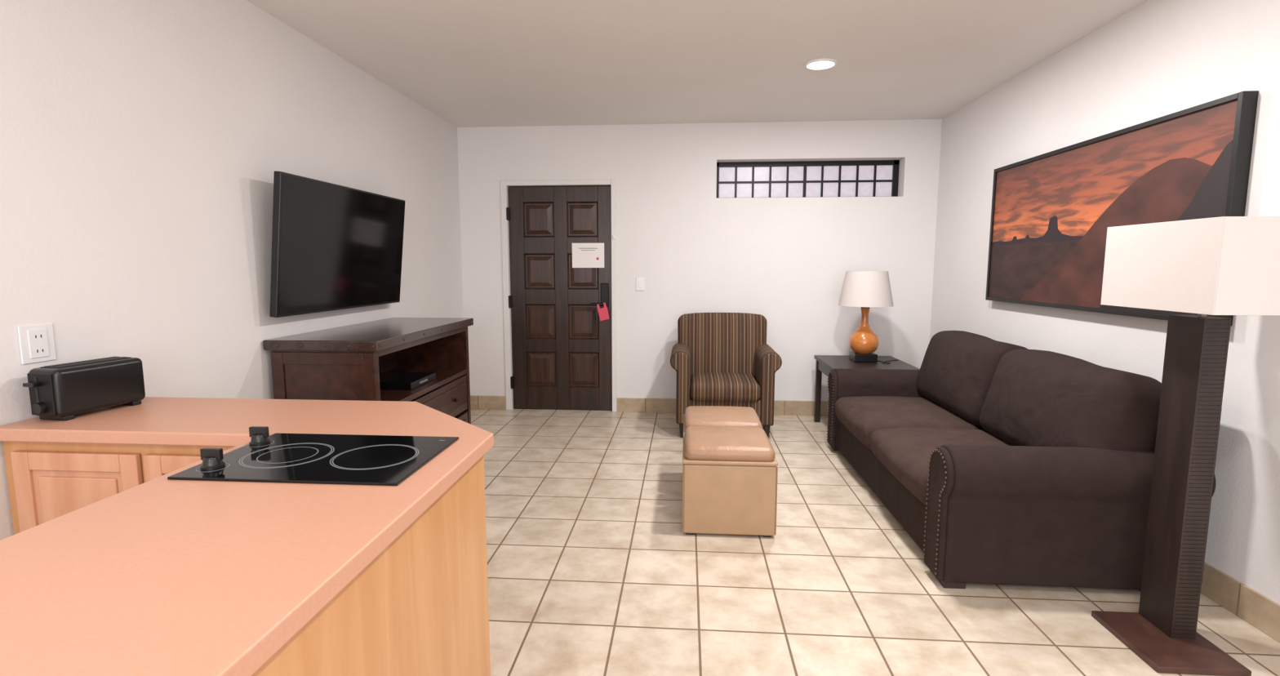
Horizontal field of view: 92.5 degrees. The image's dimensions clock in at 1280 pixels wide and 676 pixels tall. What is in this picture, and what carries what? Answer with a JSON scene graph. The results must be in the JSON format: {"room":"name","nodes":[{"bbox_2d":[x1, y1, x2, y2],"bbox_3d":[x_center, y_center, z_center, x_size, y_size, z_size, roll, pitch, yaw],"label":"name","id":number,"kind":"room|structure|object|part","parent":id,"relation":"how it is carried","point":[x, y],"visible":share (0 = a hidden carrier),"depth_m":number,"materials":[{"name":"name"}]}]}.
{"room":"hotel suite living room","nodes":[
{"label":"hotel suite living room","id":0,"kind":"room"},
{"bbox_2d":[0,0,463,540],"bbox_3d":[-2.004,-0.143,1.675,0.150,2.560,8.550,1,7,4],"label":"wall","id":1,"kind":"structure","parent":0,"point":[143,143],"depth_m":2.47,"materials":[{"name":"paint"}]},
{"bbox_2d":[17,323,56,364],"bbox_3d":[-1.906,0.017,1.938,0.009,0.120,0.104,1,7,4],"label":"wall outlet","id":2,"kind":"object","parent":1,"relation":"attached to","point":[37,342],"visible":1,"depth_m":1.93,"materials":[{"name":"white plastic"}]},
{"bbox_2d":[26,328,49,358],"bbox_3d":[-1.904,0.017,1.938,0.004,0.090,0.058,1,7,4],"label":"receptacle","id":3,"kind":"object","parent":2,"relation":"attached to","point":[37,339],"depth_m":1.94,"materials":[{"name":"white plastic"}]},
{"bbox_2d":[269,170,404,317],"bbox_3d":[-1.706,-0.514,3.538,0.159,0.689,1.280,1,7,4],"label":"television","id":4,"kind":"object","parent":1,"relation":"attached to","point":[335,246],"visible":1,"depth_m":3.33,"materials":[{"name":"black plastic"}]},
{"bbox_2d":[246,0,1148,127],"bbox_3d":[0.158,-1.451,1.408,4.480,0.100,8.650,1,7,4],"label":"ceiling","id":5,"kind":"structure","parent":0,"point":[468,63],"depth_m":3.49,"materials":[{"name":"paint"}]},
{"bbox_2d":[804,58,837,70],"bbox_3d":[1.103,-1.669,3.739,0.200,0.010,0.200,1,7,4],"label":"recessed light","id":6,"kind":"object","parent":5,"relation":"in","point":[819,64],"visible":1,"depth_m":3.73,"materials":[{"name":"white plastic"}]},
{"bbox_2d":[457,119,942,409],"bbox_3d":[0.463,-0.601,5.574,4.180,2.560,0.250,1,7,4],"label":"wall","id":7,"kind":"structure","parent":0,"point":[785,261],"depth_m":5.40,"materials":[{"name":"paint"}]},
{"bbox_2d":[500,179,617,411],"bbox_3d":[-0.731,-0.364,5.559,1.040,2.093,0.014,1,7,4],"label":"door frame","id":8,"kind":"structure","parent":7,"relation":"attached to","point":[504,184],"depth_m":5.52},
{"bbox_2d":[506,186,612,409],"bbox_3d":[-0.729,-0.345,5.596,0.940,2.036,0.091,1,7,4],"label":"door leaf","id":9,"kind":"structure","parent":7,"relation":"in","point":[562,396],"depth_m":5.60,"materials":[{"name":"brown wood"}]},
{"bbox_3d":[-1.187,-0.353,5.608,0.024,1.650,0.048,1,7,4],"label":"hinges","id":10,"kind":"part","parent":9,"relation":"part of","materials":[{"name":"black metal"}]},
{"bbox_2d":[522,201,604,387],"bbox_3d":[-0.684,-0.378,5.562,0.754,1.690,0.098,1,7,4],"label":"panels","id":11,"kind":"object","parent":9,"relation":"attached to","point":[581,216],"depth_m":5.61,"materials":[{"name":"brown wood"}]},
{"bbox_2d":[572,243,604,267],"bbox_3d":[-0.468,-0.745,5.527,0.293,0.222,0.005,1,7,4],"label":"paper","id":12,"kind":"object","parent":11,"relation":"attached to","point":[584,255],"visible":1,"depth_m":5.53,"materials":[{"name":"white paper"}]},
{"bbox_2d":[578,248,595,250],"bbox_3d":[-0.467,-0.800,5.519,0.170,0.020,0.001,1,7,4],"label":"print","id":13,"kind":"object","parent":12,"relation":"attached to","point":[580,249],"depth_m":5.52},
{"bbox_3d":[-0.377,-0.306,5.531,0.136,0.026,0.066,1,7,4],"label":"handle","id":14,"kind":"part","parent":11,"relation":"part of","materials":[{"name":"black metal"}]},
{"bbox_2d":[600,283,608,306],"bbox_3d":[-0.320,-0.392,5.551,0.075,0.210,0.018,1,7,4],"label":"lock plate","id":15,"kind":"object","parent":9,"relation":"attached to","point":[604,286],"visible":0.96,"depth_m":5.54,"materials":[{"name":"black metal"}]},
{"bbox_2d":[596,302,609,320],"bbox_3d":[-0.331,-0.235,5.505,0.114,0.167,0.003,1,7,4],"label":"tag","id":16,"kind":"object","parent":15,"relation":"hanging from","point":[603,313],"visible":1,"depth_m":5.50,"materials":[{"name":"red paper"}]},
{"bbox_2d":[635,276,644,290],"bbox_3d":[0.002,-0.485,5.491,0.075,0.120,0.011,1,7,4],"label":"light switch","id":17,"kind":"object","parent":7,"relation":"attached to","point":[639,280],"visible":1,"depth_m":5.49,"materials":[{"name":"white plastic"}]},
{"bbox_2d":[470,395,828,415],"bbox_3d":[0.453,0.621,5.586,4.156,0.130,0.012,1,7,4],"label":"baseboard","id":18,"kind":"structure","parent":7,"relation":"attached to","point":[482,402],"depth_m":5.61,"materials":[{"name":"tile"}]},
{"bbox_2d":[716,160,899,198],"bbox_3d":[1.473,-1.399,5.439,1.590,0.327,0.040,1,7,4],"label":"window","id":19,"kind":"structure","parent":7,"relation":"in","point":[895,163],"depth_m":5.43,"materials":[{"name":"glass"}]},
{"bbox_3d":[1.464,-1.388,5.449,1.514,0.270,0.005,1,7,4],"label":"glass panes","id":20,"kind":"part","parent":19,"relation":"part of","materials":[{"name":"white glass"}]},
{"bbox_3d":[1.463,-1.388,5.442,1.514,0.270,0.033,1,7,4],"label":"muntins","id":21,"kind":"part","parent":19,"relation":"part of","materials":[{"name":"black metal"}]},
{"bbox_2d":[470,408,1279,675],"bbox_3d":[0.158,1.191,1.718,4.480,0.100,8.650,1,7,4],"label":"floor","id":22,"kind":"structure","parent":0,"point":[593,570],"depth_m":2.57,"materials":[{"name":"tile"}]},
{"bbox_2d":[0,396,493,675],"bbox_3d":[-1.229,0.801,0.922,1.515,0.860,2.655,1,7,4],"label":"kitchen counter","id":23,"kind":"object","parent":22,"relation":"on","point":[111,565],"visible":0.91,"depth_m":1.16,"materials":[{"name":"pink laminate"}]},
{"bbox_3d":[-1.672,0.679,1.852,0.400,0.685,0.018,1,7,4],"label":"cabinet door frame","id":24,"kind":"part","parent":23,"relation":"part of","materials":[{"name":"brown wood"}]},
{"bbox_3d":[-1.672,0.679,1.857,0.290,0.575,0.008,1,7,4],"label":"cabinet door panel","id":25,"kind":"part","parent":23,"relation":"part of","materials":[{"name":"brown wood"}]},
{"bbox_2d":[22,356,145,420],"bbox_3d":[-1.795,0.160,1.984,0.126,0.166,0.303,1,7,12],"label":"toaster","id":26,"kind":"object","parent":23,"relation":"on","point":[58,392],"visible":1,"depth_m":1.93,"materials":[{"name":"black plastic"}]},
{"bbox_3d":[-1.834,0.141,1.847,0.040,0.012,0.025,1,7,11],"label":"lever","id":27,"kind":"part","parent":26,"relation":"part of","materials":[{"name":"black plastic"}]},
{"bbox_3d":[-1.819,0.172,1.863,0.090,0.130,0.008,1,7,11],"label":"panel","id":28,"kind":"part","parent":26,"relation":"part of","materials":[{"name":"black metal"}]},
{"bbox_3d":[-1.263,0.683,1.821,0.380,0.685,0.018,1,7,4],"label":"cabinet door frame","id":29,"kind":"part","parent":23,"relation":"part of","materials":[{"name":"brown wood"}]},
{"bbox_2d":[167,426,458,485],"bbox_3d":[-0.778,0.271,1.522,0.535,0.052,0.365,1,7,4],"label":"electric cooktop","id":30,"kind":"object","parent":23,"relation":"in","point":[295,458],"visible":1,"depth_m":1.48,"materials":[{"name":"black glass"}]},
{"bbox_3d":[-0.997,0.289,1.427,0.048,0.027,0.048,1,7,4],"label":"control knob","id":31,"kind":"part","parent":30,"relation":"part of","materials":[{"name":"black plastic"}]},
{"bbox_3d":[-1.006,0.266,1.619,0.048,0.027,0.048,1,7,4],"label":"control knob","id":32,"kind":"part","parent":30,"relation":"part of","materials":[{"name":"black plastic"}]},
{"bbox_2d":[262,317,473,423],"bbox_3d":[-1.484,0.422,3.647,0.582,0.978,1.337,1,7,4],"label":"tv stand","id":33,"kind":"object","parent":22,"relation":"on","point":[345,362],"visible":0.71,"depth_m":3.19,"materials":[{"name":"brown wood"}]},
{"bbox_3d":[-1.541,0.501,3.019,0.525,0.868,0.008,1,7,4],"label":"frame","id":34,"kind":"part","parent":33,"relation":"part of","materials":[{"name":"brown wood"}]},
{"bbox_2d":[379,372,435,390],"bbox_3d":[-1.401,0.255,3.675,0.221,0.042,0.350,1,7,4],"label":"cable box","id":35,"kind":"object","parent":33,"relation":"on","point":[402,380],"visible":0.82,"depth_m":3.60,"materials":[{"name":"black plastic"}]},
{"bbox_2d":[683,405,762,435],"bbox_3d":[0.493,0.672,3.712,0.462,0.467,0.462,1,7,4],"label":"storage ottoman","id":36,"kind":"object","parent":22,"relation":"on","point":[695,415],"visible":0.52,"depth_m":3.58,"materials":[{"name":"beige leather"}]},
{"bbox_2d":[670,312,782,438],"bbox_3d":[0.678,0.281,4.997,0.850,0.942,0.734,1,7,4],"label":"armchair","id":37,"kind":"object","parent":22,"relation":"on","point":[726,359],"visible":0.93,"depth_m":5.01,"materials":[{"name":"fabric"}]},
{"bbox_3d":[0.333,0.354,5.014,0.160,0.575,0.580,1,7,4],"label":"arm","id":38,"kind":"part","parent":37,"relation":"part of","materials":[{"name":"fabric"}]},
{"bbox_3d":[0.310,0.386,4.722,0.146,0.558,0.030,1,7,4],"label":"arm","id":39,"kind":"part","parent":37,"relation":"part of","materials":[{"name":"fabric"}]},
{"bbox_3d":[0.333,0.723,4.795,0.056,0.112,0.056,1,7,4],"label":"chair leg","id":40,"kind":"part","parent":37,"relation":"part of","materials":[{"name":"brown wood"}]},
{"bbox_2d":[690,372,759,401],"bbox_3d":[0.672,0.387,4.927,0.530,0.183,0.570,1,7,4],"label":"seat cushion","id":41,"kind":"object","parent":37,"relation":"on","point":[704,386],"depth_m":4.67,"materials":[{"name":"fabric"}]},
{"bbox_3d":[0.981,0.729,4.747,0.056,0.112,0.056,1,7,4],"label":"chair leg","id":42,"kind":"part","parent":37,"relation":"part of","materials":[{"name":"brown wood"}]},
{"bbox_3d":[1.021,0.360,4.963,0.160,0.575,0.580,1,7,4],"label":"arm","id":43,"kind":"part","parent":37,"relation":"part of","materials":[{"name":"fabric"}]},
{"bbox_3d":[0.999,0.392,4.670,0.146,0.558,0.030,1,7,4],"label":"arm","id":44,"kind":"part","parent":37,"relation":"part of","materials":[{"name":"fabric"}]},
{"bbox_2d":[682,426,777,537],"bbox_3d":[0.456,0.729,3.226,0.462,0.467,0.462,1,7,4],"label":"storage ottoman","id":45,"kind":"object","parent":22,"relation":"on","point":[730,473],"visible":1,"depth_m":3.00,"materials":[{"name":"beige leather"}]},
{"bbox_2d":[684,426,774,461],"bbox_3d":[0.456,0.551,3.206,0.448,0.110,0.448,1,7,4],"label":"cushion","id":46,"kind":"object","parent":45,"relation":"on","point":[701,443],"depth_m":3.04,"materials":[{"name":"leather"}]},
{"bbox_2d":[813,355,919,422],"bbox_3d":[1.788,0.476,4.918,0.640,0.575,0.700,1,7,4],"label":"side table","id":47,"kind":"object","parent":22,"relation":"on","point":[824,364],"visible":0.42,"depth_m":4.91,"materials":[{"name":"brown wood"}]},
{"bbox_2d":[838,271,898,364],"bbox_3d":[1.806,-0.173,4.886,0.437,0.720,0.416,4,8,34],"label":"table lamp","id":48,"kind":"object","parent":47,"relation":"on","point":[864,290],"visible":1,"depth_m":4.77,"materials":[{"name":"orange ceramic"}]},
{"bbox_3d":[1.797,-0.394,4.866,0.416,0.273,0.416,1,7,4],"label":"lampshade","id":49,"kind":"part","parent":48,"relation":"part of","materials":[{"name":"fabric"}]},
{"bbox_3d":[1.950,0.182,4.917,0.170,0.006,0.267,5,8,38],"label":"lamp cord","id":50,"kind":"part","parent":48,"relation":"part of","materials":[{"name":"black plastic"}]},
{"bbox_2d":[826,330,1222,590],"bbox_3d":[1.803,0.477,3.455,1.033,0.912,2.125,1,7,4],"label":"sofa","id":51,"kind":"object","parent":22,"relation":"on","point":[1004,463],"visible":0.96,"depth_m":2.52,"materials":[{"name":"fabric"}]},
{"bbox_3d":[1.397,0.507,4.451,0.030,0.552,0.202,1,7,4],"label":"arm panel","id":52,"kind":"part","parent":51,"relation":"part of","materials":[{"name":"fabric"}]},
{"bbox_3d":[1.893,0.509,4.414,0.975,0.567,0.220,1,7,4],"label":"arm","id":53,"kind":"part","parent":51,"relation":"part of","materials":[{"name":"fabric"}]},
{"bbox_2d":[835,395,978,450],"bbox_3d":[1.661,0.537,3.897,0.684,0.238,0.835,1,7,4],"label":"seat cushion","id":54,"kind":"object","parent":51,"relation":"on","point":[858,416],"depth_m":3.74,"materials":[{"name":"fabric"}]},
{"bbox_3d":[1.254,0.728,2.566,0.030,0.552,0.202,1,7,4],"label":"arm panel","id":55,"kind":"part","parent":51,"relation":"part of","materials":[{"name":"fabric"}]},
{"bbox_2d":[871,427,1011,505],"bbox_3d":[1.597,0.635,3.066,0.684,0.238,0.835,1,7,4],"label":"seat cushion","id":56,"kind":"object","parent":51,"relation":"on","point":[902,454],"depth_m":3.09,"materials":[{"name":"fabric"}]},
{"bbox_2d":[915,330,1027,427],"bbox_3d":[2.089,0.234,3.877,0.428,0.528,0.940,1,7,4],"label":"cushion","id":57,"kind":"object","parent":51,"relation":"on","point":[955,375],"depth_m":3.67,"materials":[{"name":"fabric"}]},
{"bbox_2d":[979,349,1161,450],"bbox_3d":[2.018,0.345,2.932,0.428,0.528,0.950,1,7,4],"label":"cushion","id":58,"kind":"object","parent":51,"relation":"on","point":[1034,397],"depth_m":2.66,"materials":[{"name":"fabric"}]},
{"bbox_3d":[1.750,0.730,2.527,0.975,0.567,0.220,1,7,4],"label":"arm","id":59,"kind":"part","parent":51,"relation":"part of","materials":[{"name":"fabric"}]},
{"bbox_3d":[2.232,0.499,3.413,0.170,0.800,2.100,1,7,4],"label":"frame","id":60,"kind":"part","parent":51,"relation":"part of","materials":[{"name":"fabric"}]},
{"bbox_2d":[1091,216,1279,675],"bbox_3d":[1.921,0.345,2.151,0.395,1.480,0.510,1,7,4],"label":"floor lamp","id":61,"kind":"object","parent":22,"relation":"on","point":[1223,265],"visible":1,"depth_m":2.10,"materials":[{"name":"brown wood"}]},
{"bbox_3d":[1.863,1.076,2.173,0.290,0.022,0.335,1,7,4],"label":"lamp plate","id":62,"kind":"part","parent":61,"relation":"part of","materials":[{"name":"brown wood"}]},
{"bbox_3d":[1.931,0.491,2.181,0.083,1.138,0.157,1,7,4],"label":"lamp post","id":63,"kind":"part","parent":61,"relation":"part of","materials":[{"name":"brown wood"}]},
{"bbox_3d":[1.938,-0.244,2.081,0.360,0.295,0.510,1,7,4],"label":"square lampshade","id":64,"kind":"part","parent":61,"relation":"part of","materials":[{"name":"fabric"}]},
{"bbox_3d":[1.933,-0.177,2.089,0.296,0.230,0.417,5,9,39],"label":"lamp shade","id":65,"kind":"part","parent":61,"relation":"part of","materials":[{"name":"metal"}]},
{"bbox_2d":[929,0,1279,604],"bbox_3d":[2.313,-0.105,1.352,0.150,2.560,8.550,1,7,4],"label":"wall","id":66,"kind":"structure","parent":0,"point":[1159,58],"depth_m":2.84,"materials":[{"name":"paint"}]},
{"bbox_2d":[985,90,1258,325],"bbox_3d":[2.359,-0.595,3.275,0.055,0.885,1.880,1,7,4],"label":"framed landscape painting","id":67,"kind":"object","parent":66,"relation":"attached to","point":[1052,212],"visible":0.84,"depth_m":3.08},
{"bbox_2d":[1200,561,1279,642],"bbox_3d":[2.227,1.109,1.425,0.012,0.130,8.100,1,7,4],"label":"baseboard","id":68,"kind":"structure","parent":66,"relation":"attached to","point":[1252,606],"depth_m":2.33,"materials":[{"name":"tile"}]}
]}

